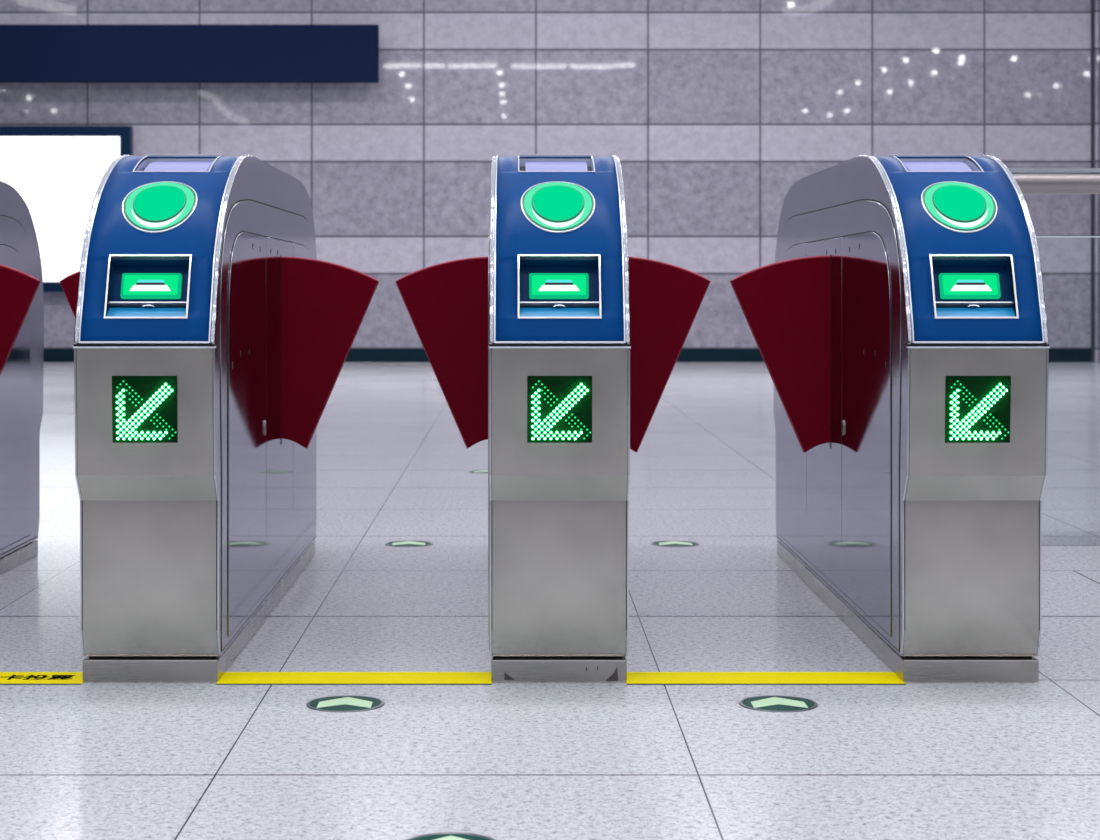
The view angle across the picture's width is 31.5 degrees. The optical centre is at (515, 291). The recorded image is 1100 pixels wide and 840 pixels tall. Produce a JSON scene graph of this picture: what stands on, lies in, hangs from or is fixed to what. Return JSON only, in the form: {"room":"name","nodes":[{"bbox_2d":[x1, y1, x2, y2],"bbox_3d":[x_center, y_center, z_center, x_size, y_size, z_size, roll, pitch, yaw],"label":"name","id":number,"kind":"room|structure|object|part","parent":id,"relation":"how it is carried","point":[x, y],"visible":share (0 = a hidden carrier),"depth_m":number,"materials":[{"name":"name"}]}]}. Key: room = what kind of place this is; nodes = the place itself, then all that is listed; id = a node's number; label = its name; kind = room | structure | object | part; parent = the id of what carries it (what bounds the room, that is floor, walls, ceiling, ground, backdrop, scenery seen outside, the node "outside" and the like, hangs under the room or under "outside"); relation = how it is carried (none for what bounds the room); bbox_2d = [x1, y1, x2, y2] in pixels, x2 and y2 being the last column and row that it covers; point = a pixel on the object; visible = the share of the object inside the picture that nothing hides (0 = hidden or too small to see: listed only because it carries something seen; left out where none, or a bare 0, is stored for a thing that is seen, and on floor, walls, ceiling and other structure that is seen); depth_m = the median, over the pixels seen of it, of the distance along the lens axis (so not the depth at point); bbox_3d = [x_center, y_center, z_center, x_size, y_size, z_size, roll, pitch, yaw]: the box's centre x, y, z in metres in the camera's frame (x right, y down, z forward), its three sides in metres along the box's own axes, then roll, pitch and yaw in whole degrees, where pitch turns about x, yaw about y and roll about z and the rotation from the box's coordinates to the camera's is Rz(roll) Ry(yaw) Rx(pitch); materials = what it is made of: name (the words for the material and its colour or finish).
{"room":"railway station","nodes":[
{"label":"railway station","id":0,"kind":"room"},
{"bbox_2d":[0,0,1090,348],"bbox_3d":[0.000,-1.900,22.450,24.000,5.800,0.300,0,0,0],"label":"wall","id":1,"kind":"structure","parent":0,"point":[710,111],"depth_m":22.30,"materials":[{"name":"tile"}]},
{"bbox_2d":[0,126,132,291],"bbox_3d":[-5.990,-0.943,22.220,3.220,1.885,0.160,0,0,0],"label":"screen","id":2,"kind":"object","parent":1,"relation":"attached to","point":[58,172],"visible":0.41,"depth_m":22.17,"materials":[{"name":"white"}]},
{"bbox_2d":[0,24,378,82],"bbox_3d":[-4.473,-2.680,22.090,5.853,0.645,0.420,0,0,0],"label":"sign board","id":3,"kind":"object","parent":1,"relation":"attached to","point":[29,53],"visible":1,"depth_m":21.88,"materials":[{"name":"blue"}]},
{"bbox_2d":[44,349,1090,361],"bbox_3d":[-2.712,0.724,22.290,18.575,0.152,0.020,0,0,0],"label":"baseboard","id":4,"kind":"structure","parent":1,"relation":"attached to","point":[50,355],"depth_m":22.28,"materials":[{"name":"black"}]},
{"bbox_2d":[1091,0,1093,361],"bbox_3d":[6.590,-1.900,22.285,0.030,5.400,0.030,0,0,0],"label":"trim","id":5,"kind":"structure","parent":1,"relation":"attached to","point":[1092,1],"depth_m":22.27,"materials":[{"name":"grey"}]},
{"bbox_2d":[1094,0,1099,361],"bbox_3d":[7.503,-1.900,22.250,1.795,5.400,0.100,0,0,0],"label":"trim","id":6,"kind":"structure","parent":1,"relation":"attached to","point":[1096,2],"depth_m":22.20,"materials":[{"name":"metal"}]},
{"bbox_2d":[0,362,1099,839],"bbox_3d":[0.000,0.900,5.150,24.000,0.200,34.300,0,0,0],"label":"floor","id":7,"kind":"structure","parent":0,"point":[87,760],"depth_m":3.87,"materials":[{"name":"tile"}]},
{"bbox_2d":[0,181,43,574],"bbox_3d":[-1.592,0.241,4.957,0.795,1.116,2.065,0,0,0],"label":"gate","id":8,"kind":"object","parent":7,"relation":"on","point":[21,278],"visible":1,"depth_m":5.65,"materials":[{"name":"white metal"}]},
{"bbox_3d":[-1.446,0.295,5.536,0.002,0.854,0.528,0,0,0],"label":"door","id":9,"kind":"part","parent":8,"relation":"part of","materials":[{"name":"metal"}]},
{"bbox_2d":[0,672,82,684],"bbox_3d":[-1.943,0.799,4.034,2.114,0.002,0.128,0,0,0],"label":"tape","id":10,"kind":"object","parent":7,"relation":"on","point":[6,678],"visible":1,"depth_m":4.03,"materials":[{"name":"yellow"}]},
{"bbox_2d":[59,154,378,681],"bbox_3d":[-0.749,0.241,4.957,0.795,1.116,2.065,0,0,0],"label":"gate","id":11,"kind":"object","parent":7,"relation":"on","point":[213,342],"visible":1,"depth_m":4.01,"materials":[{"name":"white metal"}]},
{"bbox_3d":[-0.886,-0.108,4.248,0.010,0.421,0.644,0,0,0],"label":"trim","id":12,"kind":"part","parent":11,"relation":"part of","materials":[{"name":"silver metal"}]},
{"bbox_3d":[-0.749,0.102,3.929,0.259,0.005,0.004,0,0,0],"label":"trim","id":13,"kind":"part","parent":11,"relation":"part of","materials":[{"name":"white metal"}]},
{"bbox_3d":[-0.749,0.237,3.936,0.131,0.135,0.014,0,0,0],"label":"led panel","id":14,"kind":"part","parent":11,"relation":"part of","materials":[{"name":"green plastic"}]},
{"bbox_2d":[107,305,185,316],"bbox_3d":[-0.749,0.043,3.968,0.162,0.035,0.036,0,0,0],"label":"tray","id":15,"kind":"object","parent":11,"relation":"on","point":[112,310],"depth_m":3.97,"materials":[{"name":"blue plastic"}]},
{"bbox_3d":[-0.749,-0.012,4.006,0.122,0.053,0.029,0,0,0],"label":"lamp frame","id":16,"kind":"part","parent":11,"relation":"part of","materials":[{"name":"green plastic"}]},
{"bbox_3d":[-0.749,-0.014,4.001,0.111,0.040,0.018,0,0,0],"label":"lit plate","id":17,"kind":"part","parent":11,"relation":"part of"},
{"bbox_3d":[-0.749,-0.106,4.250,0.260,0.417,0.640,0,0,0],"label":"head panel","id":18,"kind":"part","parent":11,"relation":"part of","materials":[{"name":"blue plastic"}]},
{"bbox_3d":[-0.612,-0.108,4.248,0.010,0.421,0.644,0,0,0],"label":"trim","id":19,"kind":"part","parent":11,"relation":"part of","materials":[{"name":"silver metal"}]},
{"bbox_3d":[-0.603,0.294,4.397,0.002,0.855,0.603,0,0,0],"label":"door","id":20,"kind":"part","parent":11,"relation":"part of","materials":[{"name":"metal"}]},
{"bbox_3d":[-0.606,0.262,4.947,0.002,0.952,1.905,0,0,0],"label":"panel","id":21,"kind":"part","parent":11,"relation":"part of","materials":[{"name":"metal"}]},
{"bbox_3d":[-0.603,0.295,4.985,0.002,0.854,0.567,0,0,0],"label":"door","id":22,"kind":"part","parent":11,"relation":"part of","materials":[{"name":"metal"}]},
{"bbox_3d":[-0.603,0.295,5.536,0.002,0.854,0.528,0,0,0],"label":"door","id":23,"kind":"part","parent":11,"relation":"part of","materials":[{"name":"metal"}]},
{"bbox_2d":[306,695,384,712],"bbox_3d":[-0.331,0.799,3.785,0.152,0.002,0.152,0,0,0],"label":"disc","id":24,"kind":"object","parent":7,"relation":"on","point":[338,703],"visible":1,"depth_m":3.78,"materials":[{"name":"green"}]},
{"bbox_2d":[216,672,491,684],"bbox_3d":[-0.331,0.799,4.034,0.562,0.002,0.128,0,0,0],"label":"tape","id":25,"kind":"object","parent":7,"relation":"on","point":[228,678],"visible":0.89,"depth_m":4.03,"materials":[{"name":"yellow plastic"}]},
{"bbox_2d":[385,540,432,546],"bbox_3d":[-0.340,0.799,6.190,0.152,0.002,0.152,0,0,0],"label":"disc","id":26,"kind":"object","parent":7,"relation":"on","point":[404,543],"visible":1,"depth_m":6.19,"materials":[{"name":"green"}]},
{"bbox_3d":[-0.340,0.799,6.190,0.139,0.001,0.139,0,0,0],"label":"plate","id":27,"kind":"part","parent":26,"relation":"part of","materials":[{"name":"teal"}]},
{"bbox_2d":[406,832,495,839],"bbox_3d":[-0.095,0.799,2.805,0.152,0.002,0.152,0,0,0],"label":"disc","id":28,"kind":"object","parent":7,"relation":"on","point":[443,835],"visible":1,"depth_m":2.86,"materials":[{"name":"green"}]},
{"bbox_3d":[-0.095,0.799,2.805,0.139,0.001,0.139,0,0,0],"label":"plate","id":29,"kind":"part","parent":28,"relation":"part of","materials":[{"name":"teal"}]},
{"bbox_2d":[469,470,487,473],"bbox_3d":[-0.135,0.799,8.670,0.152,0.002,0.152,0,0,0],"label":"disc","id":30,"kind":"object","parent":7,"relation":"on","point":[472,471],"visible":0.56,"depth_m":8.67,"materials":[{"name":"green"}]},
{"bbox_2d":[395,154,710,681],"bbox_3d":[0.088,0.241,4.957,0.795,1.116,2.065,0,0,0],"label":"gate","id":31,"kind":"object","parent":7,"relation":"on","point":[558,347],"visible":1,"depth_m":3.98,"materials":[{"name":"metal"}]},
{"bbox_3d":[-0.058,0.294,4.397,0.002,0.855,0.603,0,0,0],"label":"door","id":32,"kind":"part","parent":31,"relation":"part of","materials":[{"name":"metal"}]},
{"bbox_3d":[-0.055,0.262,4.947,0.002,0.952,1.905,0,0,0],"label":"panel","id":33,"kind":"part","parent":31,"relation":"part of","materials":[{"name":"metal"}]},
{"bbox_3d":[-0.049,-0.108,4.248,0.010,0.421,0.644,0,0,0],"label":"trim","id":34,"kind":"part","parent":31,"relation":"part of","materials":[{"name":"silver metal"}]},
{"bbox_3d":[0.088,-0.012,4.006,0.122,0.053,0.029,0,0,0],"label":"lamp frame","id":35,"kind":"part","parent":31,"relation":"part of","materials":[{"name":"green plastic"}]},
{"bbox_3d":[0.088,-0.014,4.001,0.111,0.040,0.018,0,0,0],"label":"lit plate","id":36,"kind":"part","parent":31,"relation":"part of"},
{"bbox_2d":[520,305,598,316],"bbox_3d":[0.088,0.043,3.968,0.162,0.035,0.036,0,0,0],"label":"tray","id":37,"kind":"object","parent":31,"relation":"on","point":[525,310],"depth_m":3.97,"materials":[{"name":"blue plastic"}]},
{"bbox_3d":[0.088,0.102,3.929,0.259,0.005,0.004,0,0,0],"label":"trim","id":38,"kind":"part","parent":31,"relation":"part of","materials":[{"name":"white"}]},
{"bbox_3d":[0.088,0.237,3.936,0.131,0.135,0.014,0,0,0],"label":"led panel","id":39,"kind":"part","parent":31,"relation":"part of","materials":[{"name":"green plastic"}]},
{"bbox_3d":[0.088,-0.106,4.250,0.260,0.417,0.640,0,0,0],"label":"head panel","id":40,"kind":"part","parent":31,"relation":"part of","materials":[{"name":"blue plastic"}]},
{"bbox_3d":[0.226,-0.108,4.248,0.010,0.421,0.644,0,0,0],"label":"trim","id":41,"kind":"part","parent":31,"relation":"part of","materials":[{"name":"silver metal"}]},
{"bbox_2d":[651,540,698,546],"bbox_3d":[0.505,0.799,6.190,0.152,0.002,0.152,0,0,0],"label":"disc","id":42,"kind":"object","parent":7,"relation":"on","point":[667,543],"visible":1,"depth_m":6.19,"materials":[{"name":"green"}]},
{"bbox_3d":[0.505,0.799,6.190,0.139,0.001,0.139,0,0,0],"label":"plate","id":43,"kind":"part","parent":42,"relation":"part of","materials":[{"name":"teal"}]},
{"bbox_2d":[626,672,905,684],"bbox_3d":[0.510,0.799,4.034,0.568,0.002,0.128,0,0,0],"label":"tape","id":44,"kind":"object","parent":7,"relation":"on","point":[633,678],"visible":0.89,"depth_m":4.03,"materials":[{"name":"yellow"}]},
{"bbox_2d":[739,695,817,712],"bbox_3d":[0.509,0.799,3.785,0.152,0.002,0.152,0,0,0],"label":"disc","id":45,"kind":"object","parent":7,"relation":"on","point":[765,703],"visible":1,"depth_m":3.78,"materials":[{"name":"green plastic"}]},
{"bbox_2d":[730,154,1049,681],"bbox_3d":[0.807,0.241,4.957,0.555,1.118,2.068,0,0,0],"label":"gate","id":46,"kind":"object","parent":7,"relation":"on","point":[897,323],"visible":1,"depth_m":4.04,"materials":[{"name":"white metal"}]},
{"bbox_3d":[0.786,0.295,5.536,0.002,0.854,0.528,0,0,0],"label":"door","id":47,"kind":"part","parent":46,"relation":"part of","materials":[{"name":"metal"}]},
{"bbox_3d":[0.786,0.295,4.985,0.002,0.854,0.567,0,0,0],"label":"door","id":48,"kind":"part","parent":46,"relation":"part of","materials":[{"name":"metal"}]},
{"bbox_3d":[0.789,0.262,4.947,0.002,0.952,1.905,0,0,0],"label":"panel","id":49,"kind":"part","parent":46,"relation":"part of","materials":[{"name":"metal"}]},
{"bbox_3d":[0.786,0.294,4.397,0.002,0.855,0.603,0,0,0],"label":"door","id":50,"kind":"part","parent":46,"relation":"part of","materials":[{"name":"metal"}]},
{"bbox_3d":[0.795,-0.108,4.248,0.010,0.421,0.644,0,0,0],"label":"trim","id":51,"kind":"part","parent":46,"relation":"part of","materials":[{"name":"silver metal"}]},
{"bbox_3d":[0.932,-0.106,4.250,0.260,0.417,0.640,0,0,0],"label":"head panel","id":52,"kind":"part","parent":46,"relation":"part of","materials":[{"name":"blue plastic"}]},
{"bbox_3d":[0.932,-0.012,4.006,0.122,0.053,0.029,0,0,0],"label":"lamp frame","id":53,"kind":"part","parent":46,"relation":"part of","materials":[{"name":"green plastic"}]},
{"bbox_3d":[0.932,-0.014,4.001,0.111,0.040,0.018,0,0,0],"label":"lit plate","id":54,"kind":"part","parent":46,"relation":"part of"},
{"bbox_2d":[936,305,1015,316],"bbox_3d":[0.932,0.043,3.968,0.162,0.035,0.036,0,0,0],"label":"tray","id":55,"kind":"object","parent":46,"relation":"on","point":[941,310],"depth_m":3.97,"materials":[{"name":"blue plastic"}]},
{"bbox_3d":[0.932,0.237,3.936,0.131,0.135,0.014,0,0,0],"label":"led panel","id":56,"kind":"part","parent":46,"relation":"part of","materials":[{"name":"green plastic"}]},
{"bbox_3d":[0.932,0.102,3.929,0.259,0.005,0.004,0,0,0],"label":"trim","id":57,"kind":"part","parent":46,"relation":"part of","materials":[{"name":"white metal"}]},
{"bbox_3d":[1.069,-0.108,4.248,0.010,0.421,0.644,0,0,0],"label":"trim","id":58,"kind":"part","parent":46,"relation":"part of","materials":[{"name":"silver metal"}]},
{"bbox_2d":[1008,168,1099,545],"bbox_3d":[2.070,0.205,6.150,2.060,1.190,0.100,0,0,0],"label":"handrail","id":59,"kind":"object","parent":7,"relation":"on","point":[1029,183],"visible":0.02,"depth_m":6.12,"materials":[{"name":"silver metal"}]},
{"bbox_3d":[2.075,-0.342,6.150,2.050,0.066,0.066,0,0,0],"label":"rail","id":60,"kind":"part","parent":59,"relation":"part of","materials":[{"name":"silver metal"}]},
{"bbox_3d":[1.770,0.314,6.150,1.280,0.972,0.010,0,0,0],"label":"glass panel","id":61,"kind":"part","parent":59,"relation":"part of","materials":[{"name":"clear glass"}]}
]}

